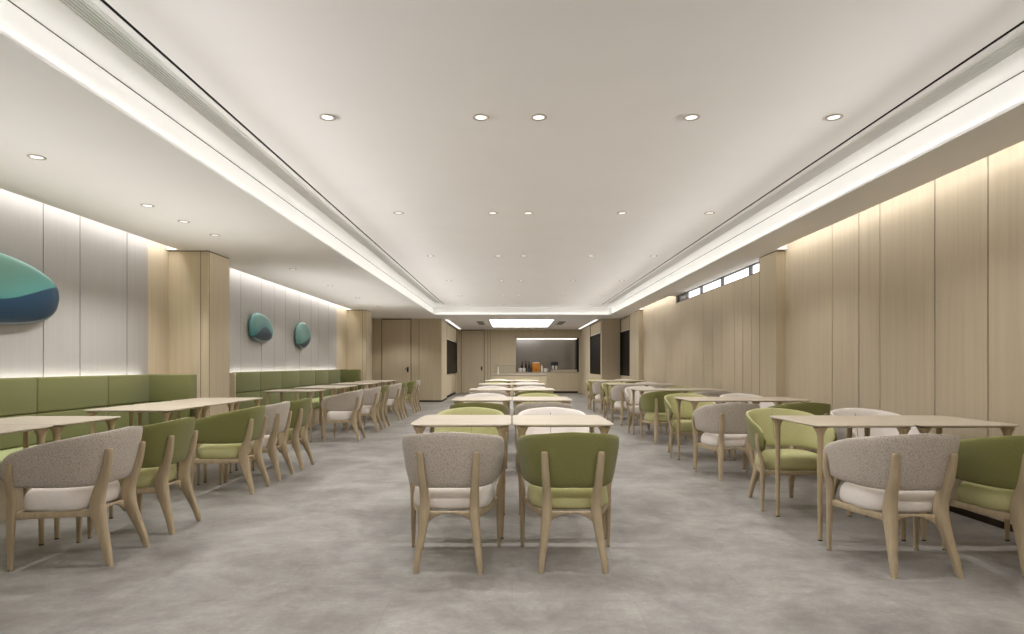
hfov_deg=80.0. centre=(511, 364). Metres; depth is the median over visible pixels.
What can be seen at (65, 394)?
cushion
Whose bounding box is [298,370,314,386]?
cushion
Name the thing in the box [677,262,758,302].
window
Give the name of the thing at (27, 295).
wall sculpture
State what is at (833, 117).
recessed light
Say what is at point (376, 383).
dining table
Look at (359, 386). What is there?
cushion
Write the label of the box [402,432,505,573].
dining chair
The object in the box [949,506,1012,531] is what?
baseboard
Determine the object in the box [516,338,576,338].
light
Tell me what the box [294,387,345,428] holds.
dining table
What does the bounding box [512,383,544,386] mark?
dining table
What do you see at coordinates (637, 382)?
dining chair
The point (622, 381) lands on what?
dining table
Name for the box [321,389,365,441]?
dining chair
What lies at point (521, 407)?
dining chair
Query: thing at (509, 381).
dining table
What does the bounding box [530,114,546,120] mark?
recessed light
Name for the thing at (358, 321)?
column
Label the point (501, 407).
dining chair
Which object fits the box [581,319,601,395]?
wall
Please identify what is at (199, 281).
column
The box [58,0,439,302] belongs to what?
light
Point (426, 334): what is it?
wall
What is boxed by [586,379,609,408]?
dining chair
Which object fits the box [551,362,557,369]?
coffee machine
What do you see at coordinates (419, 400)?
baseboard
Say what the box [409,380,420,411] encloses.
dining chair
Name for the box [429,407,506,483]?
dining chair
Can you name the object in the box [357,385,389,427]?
dining chair
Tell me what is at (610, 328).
wall
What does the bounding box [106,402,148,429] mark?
cushion
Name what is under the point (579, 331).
wall
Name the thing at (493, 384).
dining chair
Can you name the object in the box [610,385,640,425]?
dining chair
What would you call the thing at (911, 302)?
wall
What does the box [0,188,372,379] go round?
wall
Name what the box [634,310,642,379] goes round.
pillar
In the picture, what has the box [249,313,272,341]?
wall sculpture
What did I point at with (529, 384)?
dining chair
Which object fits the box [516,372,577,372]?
countertop
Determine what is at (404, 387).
dining chair
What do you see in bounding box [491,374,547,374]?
countertop
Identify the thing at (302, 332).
wall sculpture
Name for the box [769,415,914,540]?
dining table
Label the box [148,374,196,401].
cushion
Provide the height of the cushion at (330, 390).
0.273 m
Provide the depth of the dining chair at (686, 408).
7.85 m
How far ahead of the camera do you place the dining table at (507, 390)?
9.74 m
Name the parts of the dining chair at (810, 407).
seat frame, backrest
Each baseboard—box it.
[419,400,441,401]
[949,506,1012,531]
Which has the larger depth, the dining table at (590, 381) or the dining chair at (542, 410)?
the dining table at (590, 381)
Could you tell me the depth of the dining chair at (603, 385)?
13.34 m
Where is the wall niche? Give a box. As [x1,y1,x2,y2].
[516,339,576,371]
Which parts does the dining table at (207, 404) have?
leg, leg, leg, leg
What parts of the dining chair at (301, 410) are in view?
seat, seat frame, leg, backrest, leg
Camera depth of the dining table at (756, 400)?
6.91 m
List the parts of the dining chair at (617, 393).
leg, seat, leg, backrest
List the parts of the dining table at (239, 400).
leg, leg, leg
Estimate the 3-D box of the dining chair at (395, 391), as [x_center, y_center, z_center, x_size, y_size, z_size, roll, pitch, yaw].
[-2.594,0.767,12.800,0.568,0.786,0.638,0,0,0]
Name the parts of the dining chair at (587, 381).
backrest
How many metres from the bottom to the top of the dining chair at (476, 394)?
0.786 m
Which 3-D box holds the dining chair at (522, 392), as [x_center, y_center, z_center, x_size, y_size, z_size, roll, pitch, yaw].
[0.341,0.767,9.206,0.638,0.786,0.568,0,0,0]
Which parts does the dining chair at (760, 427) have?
leg, leg, seat, seat frame, leg, backrest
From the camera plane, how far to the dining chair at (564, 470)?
3.45 m
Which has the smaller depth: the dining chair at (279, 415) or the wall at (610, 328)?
the dining chair at (279, 415)
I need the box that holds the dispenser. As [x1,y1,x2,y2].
[532,362,539,371]
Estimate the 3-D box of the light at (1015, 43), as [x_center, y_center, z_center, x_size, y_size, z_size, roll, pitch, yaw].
[2.616,-1.693,7.035,0.142,0.054,18.830,0,0,0]
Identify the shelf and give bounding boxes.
[551,370,576,371]
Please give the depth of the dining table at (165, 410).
5.48 m
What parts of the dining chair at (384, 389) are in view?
leg, backrest, leg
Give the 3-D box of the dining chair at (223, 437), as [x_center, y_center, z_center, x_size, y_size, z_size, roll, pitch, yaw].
[-2.594,0.767,5.650,0.568,0.786,0.638,0,0,0]
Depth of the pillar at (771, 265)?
7.88 m
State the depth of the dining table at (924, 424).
4.08 m
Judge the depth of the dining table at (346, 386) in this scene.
11.64 m
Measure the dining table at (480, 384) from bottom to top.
0.769 m
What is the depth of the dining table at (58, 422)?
4.38 m
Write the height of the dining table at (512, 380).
0.769 m
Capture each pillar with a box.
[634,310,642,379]
[759,250,784,448]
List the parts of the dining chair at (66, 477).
leg, seat frame, backrest, seat, leg, leg, leg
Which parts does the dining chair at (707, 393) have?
backrest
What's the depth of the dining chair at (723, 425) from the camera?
6.17 m
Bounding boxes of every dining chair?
[0,426,149,571]
[87,417,201,538]
[190,405,269,494]
[224,401,293,482]
[252,398,313,470]
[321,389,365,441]
[346,386,382,432]
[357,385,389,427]
[380,383,402,420]
[386,382,408,417]
[392,381,416,413]
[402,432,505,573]
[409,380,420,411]
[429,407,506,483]
[449,402,507,431]
[464,393,508,414]
[468,391,509,407]
[478,386,509,401]
[479,384,509,396]
[513,384,543,396]
[513,391,554,431]
[514,386,544,394]
[514,393,559,414]
[514,402,572,429]
[515,407,588,480]
[515,432,618,573]
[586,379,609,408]
[592,381,615,413]
[601,382,621,417]
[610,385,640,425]
[625,386,661,432]
[637,382,656,418]
[639,391,682,444]
[651,385,678,425]
[664,393,715,457]
[667,386,701,429]
[688,391,731,440]
[692,402,759,480]
[720,393,774,457]
[745,408,836,511]
[766,402,830,452]
[822,434,963,578]
[830,408,919,497]
[942,435,1023,577]
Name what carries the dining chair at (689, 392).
on the floor
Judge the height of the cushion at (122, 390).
0.322 m
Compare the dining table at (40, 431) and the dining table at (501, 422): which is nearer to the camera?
the dining table at (40, 431)
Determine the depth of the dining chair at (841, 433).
5.26 m
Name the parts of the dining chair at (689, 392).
backrest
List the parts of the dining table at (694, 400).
leg, leg, leg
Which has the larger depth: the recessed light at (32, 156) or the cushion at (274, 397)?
the cushion at (274, 397)
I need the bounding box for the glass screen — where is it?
[495,365,515,373]
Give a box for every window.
[447,324,456,373]
[590,319,600,374]
[620,315,629,375]
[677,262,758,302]
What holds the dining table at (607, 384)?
on the floor
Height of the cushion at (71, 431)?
0.273 m
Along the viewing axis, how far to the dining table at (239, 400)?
6.82 m
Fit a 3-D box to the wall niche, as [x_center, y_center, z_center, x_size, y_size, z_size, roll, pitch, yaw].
[1.433,-0.390,25.520,2.575,3.100,0.440,0,0,0]
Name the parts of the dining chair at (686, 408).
leg, leg, seat, seat frame, backrest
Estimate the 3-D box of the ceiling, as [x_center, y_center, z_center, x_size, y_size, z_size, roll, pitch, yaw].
[-0.450,-1.699,11.400,7.860,0.482,27.600,0,0,0]
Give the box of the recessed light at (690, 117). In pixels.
[683,114,699,120]
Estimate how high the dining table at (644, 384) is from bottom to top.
0.769 m
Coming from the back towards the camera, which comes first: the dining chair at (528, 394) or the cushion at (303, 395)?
the cushion at (303, 395)
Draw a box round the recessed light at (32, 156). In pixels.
[26,154,46,159]
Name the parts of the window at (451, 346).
frame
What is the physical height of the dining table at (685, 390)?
0.769 m
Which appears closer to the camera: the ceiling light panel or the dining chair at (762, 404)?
the dining chair at (762, 404)
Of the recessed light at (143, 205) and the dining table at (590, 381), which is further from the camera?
the dining table at (590, 381)
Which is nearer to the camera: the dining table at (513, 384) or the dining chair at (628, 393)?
the dining chair at (628, 393)
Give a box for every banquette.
[0,374,201,521]
[230,369,361,429]
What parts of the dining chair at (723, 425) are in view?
leg, leg, seat frame, seat, backrest, leg, leg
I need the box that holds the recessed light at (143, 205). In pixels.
[140,204,154,207]
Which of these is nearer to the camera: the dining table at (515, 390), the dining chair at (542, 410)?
the dining chair at (542, 410)
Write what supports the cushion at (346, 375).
on the banquette at (242, 384)
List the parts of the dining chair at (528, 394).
backrest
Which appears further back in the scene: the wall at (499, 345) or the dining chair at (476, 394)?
the wall at (499, 345)
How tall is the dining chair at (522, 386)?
0.786 m
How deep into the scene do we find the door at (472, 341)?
25.21 m
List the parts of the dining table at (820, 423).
leg, leg, leg, leg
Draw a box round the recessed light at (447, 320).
[444,319,460,328]
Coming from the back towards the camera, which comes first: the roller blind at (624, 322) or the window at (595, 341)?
the window at (595, 341)
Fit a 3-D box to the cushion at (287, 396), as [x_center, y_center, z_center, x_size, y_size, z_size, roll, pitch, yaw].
[-4.277,0.572,11.740,0.065,0.273,0.956,0,0,0]
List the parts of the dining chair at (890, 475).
leg, seat frame, seat, leg, backrest, leg, leg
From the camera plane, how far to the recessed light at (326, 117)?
4.11 m
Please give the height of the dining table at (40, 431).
0.769 m
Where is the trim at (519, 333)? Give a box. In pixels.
[516,330,577,337]
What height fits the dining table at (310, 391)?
0.769 m
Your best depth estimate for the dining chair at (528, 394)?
8.17 m
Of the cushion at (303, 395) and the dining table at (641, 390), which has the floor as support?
the dining table at (641, 390)
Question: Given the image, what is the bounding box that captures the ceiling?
[0,0,1023,329]
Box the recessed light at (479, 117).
[472,114,488,120]
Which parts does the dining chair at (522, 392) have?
backrest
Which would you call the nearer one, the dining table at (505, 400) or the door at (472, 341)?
the dining table at (505, 400)
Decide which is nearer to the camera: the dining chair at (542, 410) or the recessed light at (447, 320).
the dining chair at (542, 410)
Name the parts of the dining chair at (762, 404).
backrest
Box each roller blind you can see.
[447,323,456,342]
[590,321,599,336]
[620,316,628,331]
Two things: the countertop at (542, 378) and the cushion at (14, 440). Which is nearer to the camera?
the cushion at (14, 440)
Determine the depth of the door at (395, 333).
19.21 m
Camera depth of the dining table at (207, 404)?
6.20 m
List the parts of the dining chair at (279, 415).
leg, seat, seat frame, leg, backrest, leg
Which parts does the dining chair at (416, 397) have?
leg, leg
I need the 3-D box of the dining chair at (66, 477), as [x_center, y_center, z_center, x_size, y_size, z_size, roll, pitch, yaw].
[-2.594,0.767,3.710,0.568,0.786,0.638,0,0,0]
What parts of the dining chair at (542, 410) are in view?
leg, backrest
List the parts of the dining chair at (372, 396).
seat, backrest, leg, leg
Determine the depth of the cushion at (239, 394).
9.79 m
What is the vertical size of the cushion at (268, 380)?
0.322 m
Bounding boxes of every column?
[169,251,229,418]
[347,310,370,388]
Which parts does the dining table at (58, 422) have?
leg, leg, leg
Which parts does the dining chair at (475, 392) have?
backrest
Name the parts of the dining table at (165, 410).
leg, leg, leg, leg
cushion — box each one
[0,377,36,416]
[0,414,36,449]
[34,406,107,443]
[35,375,107,412]
[106,374,148,405]
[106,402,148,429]
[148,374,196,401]
[148,402,195,424]
[232,372,259,392]
[236,391,259,409]
[258,371,281,389]
[260,389,279,405]
[280,387,299,401]
[282,371,299,387]
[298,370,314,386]
[300,385,314,399]
[315,370,328,384]
[315,384,328,397]
[328,369,340,383]
[329,383,338,394]
[340,369,361,381]
[340,382,361,391]
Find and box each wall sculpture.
[0,253,58,323]
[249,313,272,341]
[295,322,310,347]
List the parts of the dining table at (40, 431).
leg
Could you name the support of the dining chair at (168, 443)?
on the floor
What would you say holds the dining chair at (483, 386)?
on the floor
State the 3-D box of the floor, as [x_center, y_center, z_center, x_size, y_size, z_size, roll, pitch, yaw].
[-0.450,1.220,11.450,8.460,0.120,28.100,0,0,0]
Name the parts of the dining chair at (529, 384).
backrest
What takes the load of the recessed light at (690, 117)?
in the ceiling
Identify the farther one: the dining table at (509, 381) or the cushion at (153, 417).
the dining table at (509, 381)
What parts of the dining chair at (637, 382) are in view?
backrest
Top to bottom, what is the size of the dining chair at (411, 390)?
0.786 m
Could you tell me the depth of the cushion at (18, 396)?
5.25 m
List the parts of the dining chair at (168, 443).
leg, leg, seat, seat frame, leg, backrest, leg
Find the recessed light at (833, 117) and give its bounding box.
[825,114,843,120]
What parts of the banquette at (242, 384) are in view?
panel, seat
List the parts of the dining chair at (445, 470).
leg, leg, backrest, seat, seat frame, leg, leg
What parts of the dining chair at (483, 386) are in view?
backrest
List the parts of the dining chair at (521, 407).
backrest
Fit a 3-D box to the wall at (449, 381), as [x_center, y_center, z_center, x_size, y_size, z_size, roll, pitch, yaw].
[-2.270,-0.390,22.210,0.100,3.100,5.979,0,0,0]
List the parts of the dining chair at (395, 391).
seat, backrest, leg, leg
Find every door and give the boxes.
[381,319,410,385]
[461,330,483,392]
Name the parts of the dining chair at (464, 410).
backrest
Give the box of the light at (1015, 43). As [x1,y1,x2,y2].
[607,29,1023,302]
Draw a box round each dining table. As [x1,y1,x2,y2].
[0,416,119,539]
[0,425,52,545]
[84,405,204,484]
[134,401,236,482]
[173,398,262,470]
[263,389,325,441]
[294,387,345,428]
[307,385,356,428]
[329,383,372,421]
[341,382,379,418]
[354,381,390,411]
[364,380,395,411]
[410,415,511,538]
[452,397,511,468]
[469,388,511,438]
[479,383,511,413]
[485,380,511,382]
[512,380,538,382]
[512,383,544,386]
[512,388,554,392]
[512,397,571,405]
[512,415,613,538]
[589,380,616,411]
[605,383,642,419]
[617,380,643,382]
[630,388,680,438]
[637,383,676,386]
[671,388,723,438]
[674,397,749,468]
[732,397,810,459]
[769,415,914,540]
[860,415,1018,540]
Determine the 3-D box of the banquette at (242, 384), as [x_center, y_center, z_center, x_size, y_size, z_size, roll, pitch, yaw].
[-4.049,0.635,12.760,0.658,1.050,6.870,0,0,0]
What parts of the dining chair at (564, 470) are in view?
leg, leg, seat frame, seat, backrest, leg, leg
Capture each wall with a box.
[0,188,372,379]
[373,319,441,399]
[442,319,457,399]
[458,330,515,392]
[577,330,580,392]
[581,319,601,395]
[602,319,619,379]
[620,141,1023,523]
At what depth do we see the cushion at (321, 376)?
13.65 m
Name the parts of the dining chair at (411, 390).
backrest, leg, leg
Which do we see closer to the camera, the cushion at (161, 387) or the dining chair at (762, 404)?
the cushion at (161, 387)
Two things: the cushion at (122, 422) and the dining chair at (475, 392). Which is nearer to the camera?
the cushion at (122, 422)
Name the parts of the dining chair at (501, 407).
backrest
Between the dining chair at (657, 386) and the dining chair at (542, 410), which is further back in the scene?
the dining chair at (657, 386)
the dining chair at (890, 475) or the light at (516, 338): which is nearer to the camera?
the dining chair at (890, 475)
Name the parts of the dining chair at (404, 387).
leg, backrest, leg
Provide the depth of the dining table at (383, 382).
14.46 m
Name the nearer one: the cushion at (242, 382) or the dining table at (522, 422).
the dining table at (522, 422)
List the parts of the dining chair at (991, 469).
seat frame, seat, backrest, leg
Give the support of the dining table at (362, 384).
on the floor
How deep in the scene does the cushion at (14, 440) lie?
5.22 m
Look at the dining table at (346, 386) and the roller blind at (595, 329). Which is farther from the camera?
the roller blind at (595, 329)
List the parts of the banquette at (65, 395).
seat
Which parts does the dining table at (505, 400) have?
leg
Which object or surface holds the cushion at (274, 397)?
on the banquette at (242, 384)
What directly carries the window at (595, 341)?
in the wall at (585, 332)
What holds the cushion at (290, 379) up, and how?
on the banquette at (242, 384)
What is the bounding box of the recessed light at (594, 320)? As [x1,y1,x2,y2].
[578,319,598,328]
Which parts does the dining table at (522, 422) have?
leg, leg, leg, leg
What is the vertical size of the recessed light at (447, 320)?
0.015 m
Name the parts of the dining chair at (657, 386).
backrest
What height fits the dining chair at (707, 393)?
0.786 m
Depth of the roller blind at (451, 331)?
22.49 m
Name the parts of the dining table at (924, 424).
leg, leg, leg, leg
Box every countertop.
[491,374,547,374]
[491,374,547,396]
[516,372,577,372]
[516,372,577,392]
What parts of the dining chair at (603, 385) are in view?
leg, seat, backrest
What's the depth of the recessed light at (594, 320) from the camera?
21.33 m
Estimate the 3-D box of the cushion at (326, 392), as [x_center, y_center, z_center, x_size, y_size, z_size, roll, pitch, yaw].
[-4.277,0.572,13.660,0.065,0.273,0.956,0,0,0]
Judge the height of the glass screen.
0.325 m
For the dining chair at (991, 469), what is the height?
0.786 m
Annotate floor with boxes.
[0,393,1023,633]
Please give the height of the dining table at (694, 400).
0.769 m
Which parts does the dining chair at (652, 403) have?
leg, seat frame, seat, leg, backrest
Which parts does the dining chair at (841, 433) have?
leg, backrest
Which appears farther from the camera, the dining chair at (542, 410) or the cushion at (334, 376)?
the cushion at (334, 376)
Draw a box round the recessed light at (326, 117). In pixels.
[318,114,335,120]
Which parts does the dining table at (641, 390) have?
leg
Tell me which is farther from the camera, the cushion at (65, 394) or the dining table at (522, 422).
the cushion at (65, 394)
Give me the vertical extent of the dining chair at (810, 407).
0.786 m
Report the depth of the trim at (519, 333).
25.20 m
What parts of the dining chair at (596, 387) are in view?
leg, seat, backrest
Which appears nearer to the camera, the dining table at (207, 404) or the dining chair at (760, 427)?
the dining chair at (760, 427)
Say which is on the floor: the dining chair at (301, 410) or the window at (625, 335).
the dining chair at (301, 410)
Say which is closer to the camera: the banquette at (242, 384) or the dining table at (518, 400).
the dining table at (518, 400)
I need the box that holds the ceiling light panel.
[489,319,554,326]
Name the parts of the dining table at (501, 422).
leg, leg, leg, leg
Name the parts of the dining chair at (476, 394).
backrest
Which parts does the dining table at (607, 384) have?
leg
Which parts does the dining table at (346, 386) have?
leg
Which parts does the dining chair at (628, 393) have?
leg, seat, backrest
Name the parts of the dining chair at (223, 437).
leg, leg, seat, seat frame, backrest, leg, leg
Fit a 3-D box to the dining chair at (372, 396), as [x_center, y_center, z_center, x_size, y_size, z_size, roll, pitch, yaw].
[-2.594,0.767,10.750,0.568,0.786,0.638,0,0,0]
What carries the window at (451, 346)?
in the wall at (449, 381)
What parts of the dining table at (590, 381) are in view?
leg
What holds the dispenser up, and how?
on the countertop at (562, 382)
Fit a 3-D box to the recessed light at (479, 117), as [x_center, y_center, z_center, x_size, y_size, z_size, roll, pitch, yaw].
[-0.210,-1.667,4.110,0.114,0.006,0.114,0,0,0]
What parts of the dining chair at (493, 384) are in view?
backrest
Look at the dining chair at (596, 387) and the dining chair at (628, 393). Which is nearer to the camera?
the dining chair at (628, 393)
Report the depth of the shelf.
25.41 m
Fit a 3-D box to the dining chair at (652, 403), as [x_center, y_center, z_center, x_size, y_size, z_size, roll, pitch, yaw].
[2.262,0.767,9.131,0.638,0.786,0.568,0,0,0]
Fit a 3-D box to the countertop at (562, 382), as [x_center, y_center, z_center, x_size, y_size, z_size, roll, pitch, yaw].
[1.442,0.725,25.434,2.555,0.870,0.528,0,0,0]
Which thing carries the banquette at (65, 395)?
on the floor
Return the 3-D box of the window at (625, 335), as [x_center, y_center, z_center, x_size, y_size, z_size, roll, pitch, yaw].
[3.433,-0.570,18.425,0.064,1.780,1.550,0,0,0]
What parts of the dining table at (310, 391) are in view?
leg, leg, leg, leg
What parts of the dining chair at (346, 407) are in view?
leg, seat, seat frame, backrest, leg, leg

